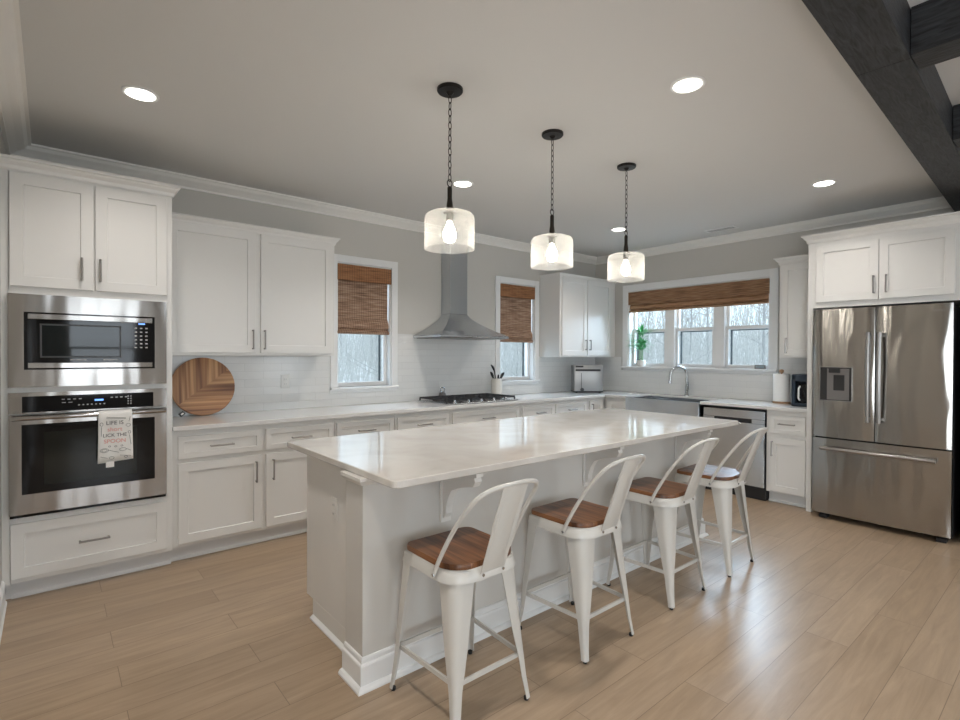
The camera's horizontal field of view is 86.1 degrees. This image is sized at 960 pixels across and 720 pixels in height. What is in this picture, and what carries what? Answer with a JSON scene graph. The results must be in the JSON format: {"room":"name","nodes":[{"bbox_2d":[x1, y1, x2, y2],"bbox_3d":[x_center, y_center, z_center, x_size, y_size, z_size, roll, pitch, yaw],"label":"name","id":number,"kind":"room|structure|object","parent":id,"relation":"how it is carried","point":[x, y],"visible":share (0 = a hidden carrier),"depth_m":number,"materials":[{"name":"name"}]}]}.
{"room":"kitchen","nodes":[
{"label":"kitchen","id":0,"kind":"room"},
{"bbox_2d":[0,127,5,585],"bbox_3d":[0.005,-0.006,-0.459,0.160,2.805,9.700,0,1,-40],"label":"wall","id":1,"kind":"structure","parent":0,"point":[2,147],"depth_m":2.82,"materials":[{"name":"grey paint"}]},
{"bbox_2d":[0,581,6,642],"bbox_3d":[0.274,1.332,-0.632,0.022,0.135,9.060,0,1,-40],"label":"baseboard","id":2,"kind":"structure","parent":1,"relation":"attached to","point":[3,603],"depth_m":2.68,"materials":[{"name":"white paint"}]},
{"bbox_2d":[0,0,30,154],"bbox_3d":[-1.790,-1.334,1.901,0.122,0.085,3.750,0,1,-40],"label":"trim","id":3,"kind":"structure","parent":1,"relation":"attached to","point":[14,113],"depth_m":2.50,"materials":[{"name":"white paint"}]},
{"bbox_2d":[172,188,595,416],"bbox_3d":[-0.766,-0.036,5.322,6.391,2.742,0.160,0,1,-40],"label":"wall","id":4,"kind":"structure","parent":0,"point":[417,255],"depth_m":5.25,"materials":[{"name":"grey paint"}]},
{"bbox_2d":[172,212,340,355],"bbox_3d":[-1.795,-0.534,4.101,1.288,1.000,0.381,0,1,-40],"label":"upper cabinet","id":5,"kind":"object","parent":4,"relation":"attached to","point":[239,289],"visible":0.84,"depth_m":3.92,"materials":[{"name":"white paint"}]},
{"bbox_2d":[11,143,596,264],"bbox_3d":[-0.673,-1.363,5.219,6.051,0.085,0.090,0,1,-40],"label":"trim","id":6,"kind":"structure","parent":4,"relation":"attached to","point":[34,151],"depth_m":4.22,"materials":[{"name":"white paint"}]},
{"bbox_2d":[330,254,398,392],"bbox_3d":[-1.139,-0.336,4.971,0.706,1.280,0.195,0,1,-40],"label":"window","id":7,"kind":"structure","parent":4,"relation":"in","point":[389,342],"depth_m":5.10,"materials":[{"name":"white paint"}]},
{"bbox_2d":[337,263,390,334],"bbox_3d":[-1.113,-0.571,4.936,0.564,0.648,0.067,0,1,-40],"label":"woven shade","id":8,"kind":"object","parent":7,"relation":"attached to","point":[362,290],"visible":0.94,"depth_m":4.93,"materials":[{"name":"brown wood"}]},
{"bbox_2d":[172,334,594,415],"bbox_3d":[-0.397,0.077,5.522,5.249,0.685,0.010,0,1,-40],"label":"backsplash","id":9,"kind":"structure","parent":4,"relation":"attached to","point":[425,366],"depth_m":5.19,"materials":[{"name":"white tile"}]},
{"bbox_2d":[281,375,288,387],"bbox_3d":[-1.681,0.186,4.436,0.072,0.116,0.009,0,1,-40],"label":"wall outlet","id":10,"kind":"object","parent":9,"relation":"attached to","point":[284,378],"visible":1,"depth_m":4.43,"materials":[{"name":"white plastic"}]},
{"bbox_2d":[413,226,508,339],"bbox_3d":[-0.190,-0.812,5.360,0.890,1.185,0.501,0,1,-40],"label":"range hood","id":11,"kind":"object","parent":4,"relation":"attached to","point":[454,322],"visible":0.97,"depth_m":5.41,"materials":[{"name":"silver metal"}]},
{"bbox_2d":[495,276,539,384],"bbox_3d":[0.416,-0.343,6.271,0.725,1.282,0.195,0,1,-40],"label":"window","id":12,"kind":"structure","parent":4,"relation":"in","point":[531,349],"depth_m":6.41,"materials":[{"name":"white paint"}]},
{"bbox_2d":[500,283,534,342],"bbox_3d":[0.443,-0.558,6.237,0.579,0.688,0.067,0,1,-40],"label":"woven shade","id":13,"kind":"object","parent":12,"relation":"attached to","point":[515,300],"visible":0.91,"depth_m":6.24,"materials":[{"name":"brown wicker"}]},
{"bbox_2d":[539,272,616,356],"bbox_3d":[1.300,-0.549,6.687,1.141,1.026,0.381,0,1,-40],"label":"upper cabinet","id":14,"kind":"object","parent":4,"relation":"attached to","point":[577,312],"visible":1,"depth_m":6.44,"materials":[{"name":"white paint"}]},
{"bbox_2d":[0,489,959,719],"bbox_3d":[2.389,1.446,1.554,6.391,0.120,10.020,0,1,-40],"label":"floor","id":15,"kind":"structure","parent":0,"point":[834,617],"depth_m":2.46,"materials":[{"name":"brown wood"}]},
{"bbox_2d":[0,153,180,599],"bbox_3d":[-2.491,0.112,3.326,0.862,2.473,0.691,0,1,-40],"label":"tall cabinet","id":16,"kind":"object","parent":15,"relation":"on","point":[65,230],"visible":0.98,"depth_m":3.04,"materials":[{"name":"white paint"}]},
{"bbox_2d":[7,293,166,387],"bbox_3d":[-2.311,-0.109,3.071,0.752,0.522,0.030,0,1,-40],"label":"microwave","id":17,"kind":"object","parent":16,"relation":"attached to","point":[54,341],"visible":1,"depth_m":3.04,"materials":[{"name":"silver metal"}]},
{"bbox_2d":[8,388,166,518],"bbox_3d":[-2.290,0.531,3.050,0.752,0.698,0.102,0,1,-40],"label":"wall oven","id":18,"kind":"object","parent":16,"relation":"in","point":[54,467],"visible":1,"depth_m":3.01,"materials":[{"name":"silver metal"}]},
{"bbox_2d":[98,409,132,467],"bbox_3d":[-2.187,0.468,3.083,0.174,0.336,0.051,0,1,-40],"label":"dish towel","id":19,"kind":"object","parent":18,"relation":"hanging from","point":[115,430],"visible":1,"depth_m":3.06,"materials":[{"name":"white fabric"}]},
{"bbox_2d":[171,419,333,561],"bbox_3d":[-1.774,0.904,3.958,1.127,0.883,0.656,0,1,-40],"label":"base cabinet","id":20,"kind":"object","parent":15,"relation":"on","point":[233,487],"visible":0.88,"depth_m":3.65,"materials":[{"name":"white paint"}]},
{"bbox_2d":[172,390,806,431],"bbox_3d":[0.509,0.450,4.432,5.238,0.030,2.830,0,1,-40],"label":"countertop","id":21,"kind":"structure","parent":20,"relation":"on","point":[192,422],"depth_m":4.55,"materials":[{"name":"white stone"}]},
{"bbox_2d":[172,358,234,416],"bbox_3d":[-2.140,0.205,3.977,0.450,0.446,0.096,0,1,-42],"label":"serving board","id":22,"kind":"object","parent":21,"relation":"on","point":[200,386],"visible":0.92,"depth_m":3.96,"materials":[{"name":"brown wood"}]},
{"bbox_2d":[439,387,445,395],"bbox_3d":[-0.398,0.352,5.459,0.090,0.137,0.090,0,1,-40],"label":"salt shaker","id":23,"kind":"object","parent":21,"relation":"on","point":[441,393],"visible":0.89,"depth_m":5.44,"materials":[{"name":"grey plastic"}]},
{"bbox_2d":[418,393,517,404],"bbox_3d":[-0.116,0.400,5.324,0.914,0.048,0.520,0,1,-40],"label":"gas cooktop","id":24,"kind":"object","parent":21,"relation":"in","point":[460,399],"visible":1,"depth_m":5.20,"materials":[{"name":"black metal"}]},
{"bbox_2d":[491,378,501,393],"bbox_3d":[0.189,0.314,5.872,0.132,0.210,0.132,0,1,-40],"label":"utensil crock","id":25,"kind":"object","parent":21,"relation":"on","point":[496,384],"visible":0.74,"depth_m":5.82,"materials":[{"name":"white ceramic"}]},
{"bbox_2d":[571,365,602,392],"bbox_3d":[1.381,0.239,6.636,0.372,0.355,0.218,0,1,-2],"label":"toaster oven","id":26,"kind":"object","parent":21,"relation":"on","point":[584,378],"visible":1,"depth_m":6.54,"materials":[{"name":"silver metal"}]},
{"bbox_2d":[625,396,708,416],"bbox_3d":[2.200,0.564,5.876,0.538,0.255,0.892,0,1,-40],"label":"farmhouse sink","id":27,"kind":"object","parent":21,"relation":"in","point":[658,404],"visible":0.53,"depth_m":5.71,"materials":[{"name":"silver metal"}]},
{"bbox_2d":[636,396,668,398],"bbox_3d":[2.021,0.557,6.110,0.513,0.223,0.305,0,1,-40],"label":"basin","id":28,"kind":"object","parent":27,"relation":"in","point":[642,397],"depth_m":6.27,"materials":[{"name":"grey metal"}]},
{"bbox_2d":[662,397,708,416],"bbox_3d":[2.313,0.562,5.761,0.513,0.223,0.570,0,1,-40],"label":"basin","id":29,"kind":"object","parent":27,"relation":"in","point":[671,405],"depth_m":5.53,"materials":[{"name":"grey metal"}]},
{"bbox_2d":[668,366,688,395],"bbox_3d":[2.348,0.247,6.059,0.247,0.360,0.091,0,1,1],"label":"kitchen faucet","id":30,"kind":"object","parent":21,"relation":"on","point":[675,367],"visible":0.99,"depth_m":6.06,"materials":[{"name":"silver metal"}]},
{"bbox_2d":[772,369,790,403],"bbox_3d":[3.064,0.265,5.223,0.160,0.344,0.160,0,1,-40],"label":"paper towel holder","id":31,"kind":"object","parent":21,"relation":"on","point":[781,382],"visible":1,"depth_m":5.16,"materials":[{"name":"white paper"}]},
{"bbox_2d":[791,374,806,406],"bbox_3d":[3.140,0.288,4.936,0.332,0.305,0.190,0,1,-40],"label":"coffee maker","id":32,"kind":"object","parent":21,"relation":"on","point":[799,381],"visible":0.62,"depth_m":4.88,"materials":[{"name":"black plastic"}]},
{"bbox_2d":[334,414,393,435],"bbox_3d":[-1.131,0.901,4.496,0.545,0.883,0.656,0,1,-40],"label":"drawer","id":33,"kind":"object","parent":15,"relation":"on","point":[374,423],"visible":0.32,"depth_m":4.25,"materials":[{"name":"white paint"}]},
{"bbox_2d":[394,409,449,429],"bbox_3d":[-0.691,0.899,4.863,0.597,0.883,0.656,0,1,-40],"label":"base cabinet","id":34,"kind":"object","parent":15,"relation":"on","point":[410,420],"visible":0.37,"depth_m":4.62,"materials":[{"name":"white paint"}]},
{"bbox_2d":[390,478,538,719],"bbox_3d":[-0.037,0.903,2.065,0.438,0.936,0.540,0,1,-40],"label":"bar stool","id":35,"kind":"object","parent":15,"relation":"on","point":[457,558],"visible":1,"depth_m":1.94,"materials":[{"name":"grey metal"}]},
{"bbox_2d":[450,404,519,423],"bbox_3d":[-0.108,0.896,5.350,0.918,0.883,0.656,0,1,-40],"label":"base cabinet","id":36,"kind":"object","parent":15,"relation":"on","point":[474,414],"visible":0.24,"depth_m":5.09,"materials":[{"name":"white paint"}]},
{"bbox_2d":[307,430,712,696],"bbox_3d":[0.434,0.919,3.278,2.952,0.883,1.086,0,1,-40],"label":"kitchen island","id":37,"kind":"object","parent":15,"relation":"on","point":[355,563],"visible":0.48,"depth_m":2.50,"materials":[{"name":"white paint"}]},
{"bbox_2d":[331,496,337,522],"bbox_3d":[-0.708,0.724,2.494,0.009,0.116,0.072,0,1,-40],"label":"wall outlet","id":38,"kind":"object","parent":37,"relation":"attached to","point":[334,501],"visible":1,"depth_m":2.49,"materials":[{"name":"white paint"}]},
{"bbox_2d":[287,408,737,488],"bbox_3d":[0.428,0.461,3.304,2.913,0.030,1.152,0,1,-40],"label":"island countertop","id":39,"kind":"structure","parent":37,"relation":"on","point":[403,458],"depth_m":2.82,"materials":[{"name":"white stone"}]},
{"bbox_2d":[520,401,553,416],"bbox_3d":[0.449,0.894,5.816,0.530,0.883,0.656,0,1,-40],"label":"base cabinet","id":40,"kind":"object","parent":15,"relation":"on","point":[536,408],"visible":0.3,"depth_m":5.58,"materials":[{"name":"white paint"}]},
{"bbox_2d":[554,398,586,413],"bbox_3d":[0.879,0.892,6.175,0.586,0.883,0.656,0,1,-40],"label":"base cabinet","id":41,"kind":"object","parent":15,"relation":"on","point":[561,406],"visible":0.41,"depth_m":5.93,"materials":[{"name":"white paint"}]},
{"bbox_2d":[519,454,645,663],"bbox_3d":[0.526,0.900,2.540,0.438,0.936,0.540,0,1,-40],"label":"bar stool","id":42,"kind":"object","parent":15,"relation":"on","point":[580,521],"visible":0.95,"depth_m":2.42,"materials":[{"name":"grey metal"}]},
{"bbox_2d":[587,397,605,409],"bbox_3d":[1.462,0.889,6.662,0.930,0.883,0.656,0,1,-40],"label":"base cabinet","id":43,"kind":"object","parent":15,"relation":"on","point":[598,402],"visible":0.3,"depth_m":6.24,"materials":[{"name":"white paint"}]},
{"bbox_2d":[605,397,624,408],"bbox_3d":[1.873,0.894,6.411,0.627,0.883,0.316,0,1,-40],"label":"base cabinet","id":44,"kind":"object","parent":15,"relation":"on","point":[610,402],"visible":0.16,"depth_m":6.21,"materials":[{"name":"white paint"}]},
{"bbox_2d":[606,438,718,609],"bbox_3d":[1.101,0.898,3.037,0.438,0.936,0.540,0,1,-40],"label":"bar stool","id":45,"kind":"object","parent":15,"relation":"on","point":[661,498],"visible":0.93,"depth_m":2.92,"materials":[{"name":"grey metal"}]},
{"bbox_2d":[674,427,767,576],"bbox_3d":[1.614,0.895,3.455,0.438,0.936,0.540,0,1,-42],"label":"bar stool","id":46,"kind":"object","parent":15,"relation":"on","point":[721,480],"visible":0.77,"depth_m":3.33,"materials":[{"name":"grey metal"}]},
{"bbox_2d":[703,405,768,500],"bbox_3d":[2.753,0.915,5.333,0.602,0.868,0.606,0,1,-40],"label":"dishwasher","id":47,"kind":"object","parent":15,"relation":"on","point":[749,420],"visible":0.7,"depth_m":5.07,"materials":[{"name":"silver metal"}]},
{"bbox_2d":[766,410,806,507],"bbox_3d":[3.064,0.913,4.959,0.661,0.883,0.349,0,1,-40],"label":"base cabinet","id":48,"kind":"object","parent":15,"relation":"on","point":[787,430],"visible":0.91,"depth_m":4.78,"materials":[{"name":"white paint"}]},
{"bbox_2d":[801,211,959,511],"bbox_3d":[3.508,0.128,4.388,0.707,2.468,1.170,0,1,-40],"label":"tall cabinet","id":49,"kind":"object","parent":15,"relation":"on","point":[913,261],"visible":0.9,"depth_m":4.19,"materials":[{"name":"white paint"}]},
{"bbox_2d":[812,303,959,542],"bbox_3d":[3.437,0.467,4.338,0.826,1.790,0.900,0,1,-40],"label":"refrigerator","id":50,"kind":"object","parent":15,"relation":"on","point":[886,379],"visible":1,"depth_m":4.05,"materials":[{"name":"silver metal"}]},
{"bbox_2d":[19,0,959,256],"bbox_3d":[2.401,-1.462,1.525,6.391,0.213,10.020,0,1,-40],"label":"ceiling","id":51,"kind":"structure","parent":0,"point":[338,102],"depth_m":2.79,"materials":[{"name":"white paint"}]},
{"bbox_2d":[121,85,159,101],"bbox_3d":[-1.764,-1.380,2.672,0.168,0.008,0.168,0,1,-40],"label":"recessed light","id":52,"kind":"object","parent":51,"relation":"in","point":[142,94],"visible":1,"depth_m":2.66,"materials":[{"name":"white paint"}]},
{"bbox_2d":[437,82,462,242],"bbox_3d":[-0.154,-0.971,2.615,0.256,0.812,0.256,0,1,-40],"label":"pendant light","id":53,"kind":"object","parent":51,"relation":"hanging from","point":[448,90],"visible":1,"depth_m":2.60,"materials":[{"name":"black metal"}]},
{"bbox_2d":[443,186,455,220],"bbox_3d":[-0.154,-0.796,2.617,0.068,0.174,0.068,0,1,-40],"label":"socket","id":54,"kind":"object","parent":53,"relation":"attached to","point":[449,211],"depth_m":2.60,"materials":[{"name":"brown metal"}]},
{"bbox_2d":[452,180,472,187],"bbox_3d":[-0.135,-1.387,4.052,0.168,0.008,0.168,0,1,-40],"label":"recessed light","id":55,"kind":"object","parent":51,"relation":"in","point":[459,183],"visible":0.98,"depth_m":4.03,"materials":[{"name":"white"}]},
{"bbox_2d":[542,129,562,261],"bbox_3d":[0.440,-0.974,3.135,0.256,0.812,0.256,0,1,-40],"label":"pendant light","id":56,"kind":"object","parent":51,"relation":"hanging from","point":[550,134],"visible":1,"depth_m":3.12,"materials":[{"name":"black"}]},
{"bbox_2d":[546,215,557,243],"bbox_3d":[0.439,-0.799,3.137,0.068,0.174,0.068,0,1,-40],"label":"socket","id":57,"kind":"object","parent":56,"relation":"attached to","point":[551,236],"depth_m":3.12,"materials":[{"name":"brown metal"}]},
{"bbox_2d":[611,227,624,231],"bbox_3d":[1.482,-1.395,5.495,0.168,0.008,0.168,0,1,-40],"label":"recessed light","id":58,"kind":"object","parent":51,"relation":"in","point":[617,228],"visible":0.95,"depth_m":5.48,"materials":[{"name":"white"}]},
{"bbox_2d":[617,162,635,275],"bbox_3d":[1.042,-0.977,3.664,0.256,0.812,0.256,0,1,-40],"label":"pendant light","id":59,"kind":"object","parent":51,"relation":"hanging from","point":[628,166],"visible":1,"depth_m":3.65,"materials":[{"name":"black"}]},
{"bbox_2d":[621,235,630,259],"bbox_3d":[1.041,-0.802,3.666,0.068,0.174,0.068,0,1,-40],"label":"socket","id":60,"kind":"object","parent":59,"relation":"attached to","point":[625,253],"depth_m":3.65,"materials":[{"name":"brown metal"}]},
{"bbox_2d":[670,75,705,93],"bbox_3d":[1.034,-1.368,2.560,0.168,0.008,0.168,0,1,-40],"label":"recessed light","id":61,"kind":"object","parent":51,"relation":"in","point":[687,85],"visible":1,"depth_m":2.55,"materials":[{"name":"white"}]},
{"bbox_2d":[704,225,738,232],"bbox_3d":[2.569,-1.390,5.472,0.130,0.009,0.320,0,1,-40],"label":"ceiling vent","id":62,"kind":"object","parent":51,"relation":"in","point":[732,226],"visible":1,"depth_m":5.46,"materials":[{"name":"white metal"}]},
{"bbox_2d":[811,179,836,186],"bbox_3d":[2.681,-1.375,4.007,0.168,0.008,0.168,0,1,-40],"label":"recessed light","id":63,"kind":"object","parent":51,"relation":"in","point":[828,182],"visible":1,"depth_m":3.99,"materials":[{"name":"white"}]},
{"bbox_2d":[802,0,959,211],"bbox_3d":[1.791,-1.331,2.248,6.047,0.195,0.184,0,1,-42],"label":"ceiling beam","id":64,"kind":"structure","parent":51,"relation":"attached to","point":[873,37],"depth_m":2.25,"materials":[{"name":"black wood"}]},
{"bbox_2d":[910,0,959,68],"bbox_3d":[2.959,-1.312,0.752,0.165,0.194,3.598,0,1,-40],"label":"ceiling beam","id":65,"kind":"structure","parent":51,"relation":"attached to","point":[935,24],"depth_m":2.04,"materials":[{"name":"black wood"}]},
{"bbox_2d":[952,104,959,146],"bbox_3d":[3.876,-1.317,1.565,0.165,0.194,3.598,0,1,-40],"label":"ceiling beam","id":66,"kind":"structure","parent":51,"relation":"attached to","point":[956,108],"depth_m":2.88,"materials":[{"name":"black wood"}]},
{"bbox_2d":[596,207,959,400],"bbox_3d":[4.786,-0.027,3.537,0.160,2.805,9.700,0,1,-40],"label":"wall","id":67,"kind":"structure","parent":0,"point":[755,254],"depth_m":5.92,"materials":[{"name":"grey paint"}]},
{"bbox_2d":[621,268,778,373],"bbox_3d":[2.562,-0.416,6.153,0.195,1.117,1.905,0,1,-40],"label":"window","id":68,"kind":"structure","parent":67,"relation":"in","point":[722,315],"depth_m":5.97,"materials":[{"name":"white paint"}]},
{"bbox_2d":[631,323,651,365],"bbox_3d":[2.027,-0.195,6.629,0.258,0.555,0.380,0,1,-40],"label":"potted plant","id":69,"kind":"object","parent":68,"relation":"on","point":[640,340],"visible":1,"depth_m":6.64,"materials":[{"name":"green plant"}]},
{"bbox_2d":[628,278,769,312],"bbox_3d":[2.531,-0.746,6.125,0.067,0.263,1.729,0,1,-40],"label":"woven shade","id":70,"kind":"object","parent":68,"relation":"attached to","point":[749,292],"visible":0.98,"depth_m":6.00,"materials":[{"name":"brown wood"}]},
{"bbox_2d":[754,365,765,368],"bbox_3d":[3.014,0.075,5.531,0.026,0.045,0.110,0,1,-40],"label":"digital clock","id":71,"kind":"object","parent":68,"relation":"on","point":[755,366],"visible":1,"depth_m":5.52,"materials":[{"name":"grey plastic"}]},
{"bbox_2d":[595,357,806,401],"bbox_3d":[2.523,0.197,6.113,0.010,0.457,2.830,0,1,-40],"label":"backsplash","id":72,"kind":"structure","parent":67,"relation":"attached to","point":[704,384],"depth_m":6.06,"materials":[{"name":"white tile"}]},
{"bbox_2d":[596,196,950,264],"bbox_3d":[2.778,-1.354,5.738,0.090,0.085,3.720,0,1,-40],"label":"trim","id":73,"kind":"structure","parent":67,"relation":"attached to","point":[936,203],"depth_m":5.22,"materials":[{"name":"white paint"}]},
{"bbox_2d":[773,254,808,357],"bbox_3d":[3.163,-0.512,5.051,0.381,0.982,0.391,0,1,-40],"label":"upper cabinet","id":74,"kind":"object","parent":67,"relation":"attached to","point":[793,338],"visible":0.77,"depth_m":4.97,"materials":[{"name":"white paint"}]},
{"label":"outside","id":75,"kind":"structure","parent":0,"visible":0},
{"bbox_2d":[338,330,767,381],"bbox_3d":[7.206,-0.704,18.389,85.000,5.079,100.000,0,1,-40],"label":"ground","id":76,"kind":"structure","parent":75,"point":[369,376],"depth_m":31.01,"materials":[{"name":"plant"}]},
{"bbox_2d":[350,337,381,372],"bbox_3d":[-2.120,-3.989,13.862,2.608,11.212,2.630,1,1,40],"label":"bare tree","id":77,"kind":"object","parent":76,"relation":"on","point":[381,337],"visible":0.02,"depth_m":13.74,"materials":[{"name":"grey plant"}]},
{"bbox_2d":[351,335,381,379],"bbox_3d":[-3.507,-2.920,17.421,1.952,8.261,1.738,0,1,-22],"label":"bare tree","id":78,"kind":"object","parent":76,"relation":"on","point":[377,335],"visible":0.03,"depth_m":17.42,"materials":[{"name":"grey plant"}]},
{"bbox_2d":[502,342,518,373],"bbox_3d":[1.684,-4.372,23.225,2.287,10.871,2.569,0,1,-20],"label":"bare tree","id":79,"kind":"object","parent":76,"relation":"on","point":[515,342],"visible":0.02,"depth_m":23.15,"materials":[{"name":"grey plant"}]},
{"bbox_2d":[338,303,768,381],"bbox_3d":[3.907,-1.988,25.221,33.533,7.452,26.817,0,1,5],"label":"window view","id":80,"kind":"object","parent":76,"relation":"on","point":[350,340],"visible":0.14,"depth_m":17.31,"materials":[{"name":"grey"}]},
{"bbox_2d":[640,313,659,360],"bbox_3d":[9.544,-3.541,29.314,1.715,7.520,1.838,0,1,-23],"label":"bare tree","id":81,"kind":"object","parent":76,"relation":"on","point":[640,313],"visible":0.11,"depth_m":29.34,"materials":[{"name":"grey plant"}]},
{"bbox_2d":[639,309,711,363],"bbox_3d":[5.608,-2.813,14.787,2.346,8.842,2.740,0,1,10],"label":"bare tree","id":82,"kind":"object","parent":76,"relation":"on","point":[683,309],"visible":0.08,"depth_m":14.18,"materials":[{"name":"grey plant"}]},
{"bbox_2d":[679,309,698,359],"bbox_3d":[10.388,-4.442,26.041,2.277,9.710,2.258,0,1,-26],"label":"bare tree","id":83,"kind":"object","parent":76,"relation":"on","point":[681,309],"visible":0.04,"depth_m":26.10,"materials":[{"name":"grey plant"}]},
{"bbox_2d":[679,308,713,361],"bbox_3d":[7.360,-2.288,17.496,2.206,7.119,1.889,0,1,6],"label":"bare tree","id":84,"kind":"object","parent":76,"relation":"on","point":[713,308],"visible":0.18,"depth_m":17.52,"materials":[{"name":"grey plant"}]},
{"bbox_2d":[686,307,713,363],"bbox_3d":[9.026,-3.659,20.161,2.177,9.211,1.938,0,1,-12],"label":"bare tree","id":85,"kind":"object","parent":76,"relation":"on","point":[708,313],"visible":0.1,"depth_m":20.15,"materials":[{"name":"grey plant"}]},
{"bbox_2d":[730,304,768,364],"bbox_3d":[8.190,-2.921,14.941,2.296,8.656,2.682,0,1,5],"label":"bare tree","id":86,"kind":"object","parent":76,"relation":"on","point":[763,305],"visible":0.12,"depth_m":14.73,"materials":[{"name":"grey plant"}]},
{"bbox_2d":[754,304,768,362],"bbox_3d":[13.843,-3.514,25.404,1.963,7.400,2.293,0,1,24],"label":"bare tree","id":87,"kind":"object","parent":76,"relation":"on","point":[766,304],"visible":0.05,"depth_m":25.56,"materials":[{"name":"grey plant"}]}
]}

